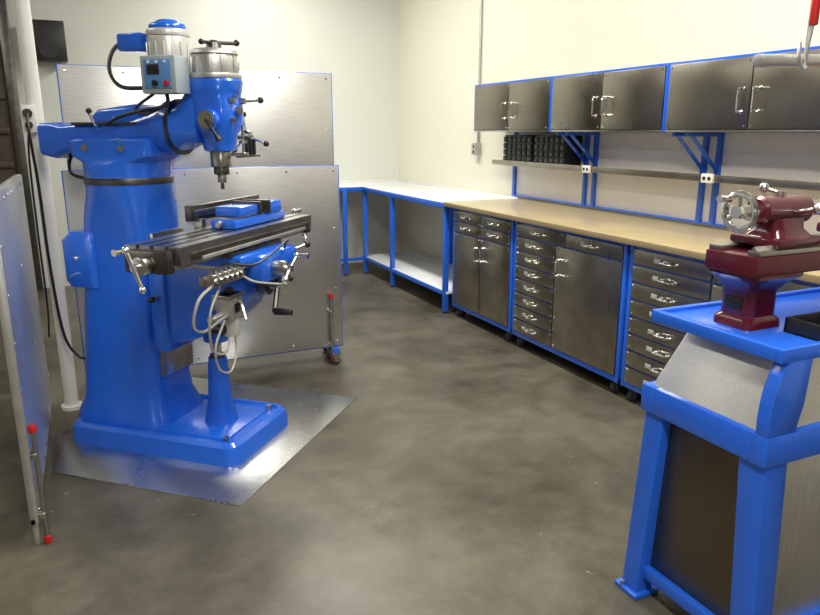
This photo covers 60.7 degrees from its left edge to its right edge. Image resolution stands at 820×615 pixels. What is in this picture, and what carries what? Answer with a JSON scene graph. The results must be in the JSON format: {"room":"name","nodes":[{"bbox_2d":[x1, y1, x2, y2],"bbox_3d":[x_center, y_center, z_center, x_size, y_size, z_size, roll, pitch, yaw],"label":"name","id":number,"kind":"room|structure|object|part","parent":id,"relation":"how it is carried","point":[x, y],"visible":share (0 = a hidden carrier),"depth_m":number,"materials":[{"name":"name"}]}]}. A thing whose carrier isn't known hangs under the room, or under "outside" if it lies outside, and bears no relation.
{"room":"metal workshop","nodes":[
{"label":"metal workshop","id":0,"kind":"room"},
{"bbox_2d":[30,451,45,518],"bbox_3d":[-1.346,0.643,2.534,0.024,0.255,0.036,-6,16,-24],"label":"brackets","id":1,"kind":"object","parent":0,"point":[33,456],"depth_m":2.51,"materials":[{"name":"silver metal"}]},
{"bbox_2d":[29,424,49,535],"bbox_3d":[-1.340,0.642,2.536,0.018,0.470,0.018,-6,16,-24],"label":"rods","id":2,"kind":"object","parent":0,"point":[33,436],"depth_m":2.53,"materials":[{"name":"silver metal"}]},
{"bbox_2d":[6,0,399,287],"bbox_3d":[-3.156,-1.899,6.606,6.620,3.600,0.120,-6,16,-24],"label":"wall","id":3,"kind":"structure","parent":0,"point":[355,41],"depth_m":7.27,"materials":[{"name":"beige paint"}]},
{"bbox_2d":[0,43,17,183],"bbox_3d":[-4.450,-1.414,6.014,1.850,2.750,0.059,-6,16,-24],"label":"slab","id":4,"kind":"object","parent":3,"relation":"attached to","point":[7,148],"visible":0.11,"depth_m":6.33,"materials":[{"name":"metal"}]},
{"bbox_2d":[0,60,14,167],"bbox_3d":[-4.435,-1.502,5.957,1.810,2.450,0.035,-6,16,-24],"label":"ribs","id":5,"kind":"object","parent":4,"relation":"attached to","point":[2,95],"visible":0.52,"depth_m":6.31,"materials":[{"name":"grey metal"}]},
{"bbox_2d":[0,0,43,289],"bbox_3d":[-4.440,-1.435,5.997,2.000,2.800,0.089,-6,16,-24],"label":"frame","id":6,"kind":"object","parent":3,"relation":"attached to","point":[5,37],"visible":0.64,"depth_m":6.33,"materials":[{"name":"metal"}]},
{"bbox_2d":[32,19,67,62],"bbox_3d":[-3.238,-2.378,6.261,0.290,0.340,0.204,-6,16,-24],"label":"wall speaker","id":7,"kind":"object","parent":3,"relation":"attached to","point":[49,35],"visible":0.84,"depth_m":6.18,"materials":[{"name":"black plastic"}]},
{"bbox_2d":[0,262,689,614],"bbox_3d":[-0.891,0.976,2.379,6.500,0.100,10.500,-6,16,-24],"label":"floor","id":8,"kind":"structure","parent":0,"point":[470,470],"depth_m":2.87,"materials":[{"name":"concrete"}]},
{"bbox_2d":[32,414,51,544],"bbox_3d":[-1.629,0.687,3.114,0.020,0.100,1.244,-6,16,-24],"label":"feet","id":9,"kind":"object","parent":8,"relation":"on","point":[36,532],"visible":0.44,"depth_m":2.57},
{"bbox_2d":[0,174,38,525],"bbox_3d":[-1.632,0.072,2.969,0.028,1.184,1.300,-6,16,-24],"label":"frame","id":10,"kind":"object","parent":9,"relation":"on","point":[4,313],"visible":0.58,"depth_m":2.43,"materials":[{"name":"metal"}]},
{"bbox_2d":[0,175,51,520],"bbox_3d":[-1.623,0.068,2.972,0.012,1.170,1.288,-6,16,-24],"label":"sheet","id":11,"kind":"object","parent":10,"relation":"attached to","point":[20,282],"visible":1,"depth_m":2.84,"materials":[{"name":"silver metal"}]},
{"bbox_2d":[0,181,51,510],"bbox_3d":[-1.616,0.067,2.975,0.007,1.124,1.234,-6,16,-24],"label":"rivets","id":12,"kind":"object","parent":11,"relation":"attached to","point":[22,181],"visible":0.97,"depth_m":2.91,"materials":[{"name":"silver metal"}]},
{"bbox_2d":[27,423,52,543],"bbox_3d":[-1.339,0.642,2.536,0.028,0.470,0.028,-6,16,-24],"label":"bolt tips","id":13,"kind":"object","parent":10,"relation":"attached to","point":[32,429],"visible":1,"depth_m":2.49},
{"bbox_2d":[13,0,85,410],"bbox_3d":[-1.800,-1.086,3.395,0.198,3.400,0.241,-6,16,-24],"label":"support pole","id":14,"kind":"object","parent":8,"relation":"on","point":[32,112],"visible":0.94,"depth_m":3.53,"materials":[{"name":"white metal"}]},
{"bbox_2d":[21,105,37,131],"bbox_3d":[-1.859,-0.922,3.421,0.060,0.130,0.050,-6,16,-24],"label":"outlet","id":15,"kind":"object","parent":14,"relation":"attached to","point":[33,120],"depth_m":3.40,"materials":[{"name":"white plastic"}]},
{"bbox_3d":[-1.766,-0.332,3.520,0.201,1.248,0.055,-3,15,-12],"label":"cord","id":16,"kind":"part","parent":14,"relation":"part of","materials":[{"name":"black plastic"}]},
{"bbox_2d":[3,377,356,505],"bbox_3d":[-1.085,0.613,3.602,1.240,0.004,1.250,5,15,17],"label":"floor plate","id":17,"kind":"object","parent":8,"relation":"on","point":[309,413],"visible":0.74,"depth_m":3.22,"materials":[{"name":"silver metal"}]},
{"bbox_2d":[37,19,310,466],"bbox_3d":[-1.039,-0.275,3.149,1.264,1.940,1.277,-3,15,-13],"label":"machine","id":18,"kind":"object","parent":17,"relation":"on","point":[153,288],"visible":1,"depth_m":3.18,"materials":[{"name":"metal"}]},
{"bbox_3d":[-1.056,-1.110,3.075,0.196,0.285,0.196,5,15,17],"label":"motor","id":19,"kind":"part","parent":18,"relation":"part of","materials":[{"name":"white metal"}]},
{"bbox_3d":[-0.549,-0.179,3.167,0.140,0.122,0.152,5,15,17],"label":"cross feed handle","id":20,"kind":"part","parent":18,"relation":"part of","materials":[{"name":"metal"}]},
{"bbox_2d":[55,64,333,351],"bbox_3d":[-1.198,-0.498,4.283,1.540,1.824,0.170,-6,16,-24],"label":"metal panel","id":21,"kind":"object","parent":8,"relation":"on","point":[295,115],"visible":0.14,"depth_m":4.23,"materials":[{"name":"silver metal"}]},
{"bbox_3d":[-1.191,-0.547,4.255,1.540,1.714,0.028,-6,16,-24],"label":"frame","id":22,"kind":"part","parent":21,"relation":"part of","materials":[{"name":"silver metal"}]},
{"bbox_2d":[61,165,342,374],"bbox_3d":[-1.150,-0.188,4.180,1.540,1.274,0.170,-6,16,-24],"label":"metal panel","id":23,"kind":"object","parent":8,"relation":"on","point":[314,294],"visible":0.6,"depth_m":4.31,"materials":[{"name":"silver metal"}]},
{"bbox_3d":[-0.502,0.133,4.510,0.018,0.450,0.018,-6,16,-24],"label":"bolt rod","id":24,"kind":"part","parent":23,"relation":"part of","materials":[{"name":"metal"}]},
{"bbox_2d":[339,179,518,313],"bbox_3d":[-0.555,-0.641,6.659,2.097,0.935,2.507,-6,16,-24],"label":"workbench","id":25,"kind":"object","parent":8,"relation":"on","point":[431,272],"visible":0.67,"depth_m":6.82,"materials":[{"name":"laminate"}]},
{"bbox_2d":[368,251,452,293],"bbox_3d":[0.197,-0.370,6.784,0.670,0.020,1.960,-6,16,-24],"label":"shelf","id":26,"kind":"object","parent":25,"relation":"attached to","point":[421,268],"depth_m":6.82,"materials":[{"name":"white laminate"}]},
{"bbox_3d":[-0.557,-1.088,6.551,2.097,0.015,2.497,-6,16,-24],"label":"backsplash trim","id":27,"kind":"part","parent":25,"relation":"part of","materials":[{"name":"white laminate"}]},
{"bbox_2d":[452,208,515,341],"bbox_3d":[0.785,-0.296,5.384,0.656,0.893,0.870,-6,16,-24],"label":"base cabinet","id":28,"kind":"object","parent":8,"relation":"on","point":[483,245],"visible":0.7,"depth_m":5.19,"materials":[{"name":"silver metal"}]},
{"bbox_2d":[512,221,630,392],"bbox_3d":[1.207,-0.070,4.492,0.656,0.893,1.105,-6,16,-24],"label":"base cabinet","id":29,"kind":"object","parent":8,"relation":"on","point":[570,290],"visible":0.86,"depth_m":4.26,"materials":[{"name":"silver metal"}]},
{"bbox_2d":[615,183,819,614],"bbox_3d":[1.370,0.234,2.215,1.268,1.420,0.510,-6,16,-24],"label":"lathe","id":30,"kind":"object","parent":8,"relation":"on","point":[725,517],"visible":1,"depth_m":1.94,"materials":[{"name":"blue metal"}]},
{"bbox_3d":[1.356,0.538,2.285,1.200,0.655,0.450,-6,16,-24],"label":"stand frame","id":31,"kind":"part","parent":30,"relation":"part of","materials":[{"name":"blue metal"}]},
{"bbox_2d":[651,287,819,364],"bbox_3d":[1.384,0.010,2.165,1.238,0.038,0.450,-6,16,-24],"label":"tray","id":32,"kind":"object","parent":30,"relation":"on","point":[764,338],"depth_m":1.94,"materials":[{"name":"blue metal"}]},
{"bbox_2d":[783,312,819,340],"bbox_3d":[1.183,0.042,1.918,0.310,0.042,0.113,-6,16,-24],"label":"drip tray","id":33,"kind":"object","parent":30,"relation":"on","point":[807,325],"visible":0.94,"depth_m":1.87,"materials":[{"name":"black plastic"}]},
{"bbox_2d":[620,245,819,401],"bbox_3d":[1.677,0.182,3.495,0.656,0.893,1.105,-6,16,-24],"label":"base cabinet","id":34,"kind":"object","parent":8,"relation":"on","point":[657,279],"visible":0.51,"depth_m":3.64,"materials":[{"name":"silver metal"}]},
{"bbox_2d":[443,198,819,283],"bbox_3d":[1.556,-0.337,3.647,0.698,0.036,4.685,-6,16,-24],"label":"countertop","id":35,"kind":"structure","parent":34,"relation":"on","point":[685,240],"depth_m":4.16,"materials":[{"name":"light tan wood"}]},
{"bbox_2d":[399,0,819,258],"bbox_3d":[2.093,-1.072,3.338,0.120,3.600,10.620,-6,16,-24],"label":"wall","id":36,"kind":"structure","parent":0,"point":[439,39],"depth_m":5.82,"materials":[{"name":"beige paint"}]},
{"bbox_2d":[471,0,482,154],"bbox_3d":[0.603,-2.422,6.127,0.061,2.130,0.080,-6,16,-24],"label":"conduit","id":37,"kind":"object","parent":36,"relation":"attached to","point":[476,147],"visible":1,"depth_m":6.21,"materials":[{"name":"metal"}]},
{"bbox_2d":[474,76,552,131],"bbox_3d":[0.859,-1.544,5.384,0.314,0.372,1.069,-6,16,-24],"label":"upper cabinet","id":38,"kind":"object","parent":36,"relation":"attached to","point":[524,105],"visible":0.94,"depth_m":5.26,"materials":[{"name":"silver metal"}]},
{"bbox_3d":[0.770,-1.359,5.389,0.032,0.012,1.049,-6,16,-24],"label":"trim","id":39,"kind":"part","parent":38,"relation":"part of","materials":[{"name":"metal"}]},
{"bbox_3d":[0.765,-1.707,5.298,0.020,0.014,1.049,-6,16,-24],"label":"trim","id":40,"kind":"part","parent":38,"relation":"part of","materials":[{"name":"blue metal"}]},
{"bbox_2d":[550,63,669,131],"bbox_3d":[1.308,-1.303,4.432,0.314,0.372,1.079,-6,16,-24],"label":"upper cabinet","id":41,"kind":"object","parent":36,"relation":"attached to","point":[630,99],"visible":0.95,"depth_m":4.30,"materials":[{"name":"silver metal"}]},
{"bbox_3d":[1.220,-1.119,4.437,0.032,0.012,1.059,-6,16,-24],"label":"trim","id":42,"kind":"part","parent":41,"relation":"part of","materials":[{"name":"metal"}]},
{"bbox_3d":[1.214,-1.466,4.346,0.020,0.014,1.059,-6,16,-24],"label":"trim","id":43,"kind":"part","parent":41,"relation":"part of","materials":[{"name":"blue metal"}]},
{"bbox_2d":[492,159,819,190],"bbox_3d":[1.632,-0.752,4.012,0.175,0.050,4.250,-6,16,-24],"label":"wall shelf","id":44,"kind":"object","parent":36,"relation":"attached to","point":[777,183],"depth_m":4.04,"materials":[{"name":"silver metal"}]},
{"bbox_2d":[503,135,581,164],"bbox_3d":[0.993,-1.213,5.364,0.147,0.210,0.830,-6,16,-24],"label":"organizer","id":45,"kind":"object","parent":44,"relation":"on","point":[554,149],"visible":0.99,"depth_m":5.23,"materials":[{"name":"black plastic"}]},
{"bbox_3d":[1.196,-0.939,4.752,0.019,0.050,0.080,-6,16,-24],"label":"outlet strip","id":46,"kind":"part","parent":44,"relation":"part of","materials":[{"name":"white plastic"}]},
{"bbox_3d":[1.629,-0.707,3.835,0.019,0.050,0.080,-6,16,-24],"label":"outlet strip","id":47,"kind":"part","parent":44,"relation":"part of","materials":[{"name":"white plastic"}]},
{"bbox_2d":[512,132,819,234],"bbox_3d":[1.712,-0.850,3.757,0.280,0.875,4.578,-6,16,-24],"label":"backsplash panel","id":48,"kind":"object","parent":36,"relation":"attached to","point":[782,156],"visible":0.77,"depth_m":4.30,"materials":[{"name":"blue metal"}]},
{"bbox_3d":[1.750,-0.487,4.078,0.023,0.012,4.150,-6,16,-24],"label":"rail","id":49,"kind":"part","parent":48,"relation":"part of","materials":[{"name":"blue metal"}]},
{"bbox_2d":[664,46,819,132],"bbox_3d":[1.768,-1.056,3.458,0.314,0.372,1.119,-6,16,-24],"label":"upper cabinet","id":50,"kind":"object","parent":36,"relation":"attached to","point":[726,93],"visible":0.91,"depth_m":3.45,"materials":[{"name":"silver metal"}]},
{"bbox_3d":[1.675,-1.047,3.416,0.022,0.370,1.119,-6,16,-24],"label":"trim","id":51,"kind":"part","parent":50,"relation":"part of","materials":[{"name":"blue metal"}]},
{"bbox_3d":[1.680,-0.872,3.463,0.032,0.012,1.099,-6,16,-24],"label":"trim","id":52,"kind":"part","parent":50,"relation":"part of","materials":[{"name":"metal"}]},
{"bbox_3d":[1.675,-1.220,3.372,0.020,0.014,1.099,-6,16,-24],"label":"trim","id":53,"kind":"part","parent":50,"relation":"part of","materials":[{"name":"blue metal"}]},
{"bbox_3d":[-0.891,-2.417,1.520,6.500,0.100,10.500,-6,16,-24],"label":"ceiling","id":54,"kind":"structure","parent":0,"visible":0},
{"bbox_2d":[752,0,819,70],"bbox_3d":[1.518,-1.615,2.105,1.011,1.742,0.073,-6,16,-24],"label":"work light","id":55,"kind":"object","parent":54,"relation":"hanging from","point":[804,61],"visible":1,"depth_m":2.14,"materials":[{"name":"metal"}]},
{"bbox_3d":[1.230,-1.591,1.949,0.031,1.710,0.028,-6,16,-24],"label":"pull handle","id":56,"kind":"part","parent":55,"relation":"part of","materials":[{"name":"red plastic"}]}
]}

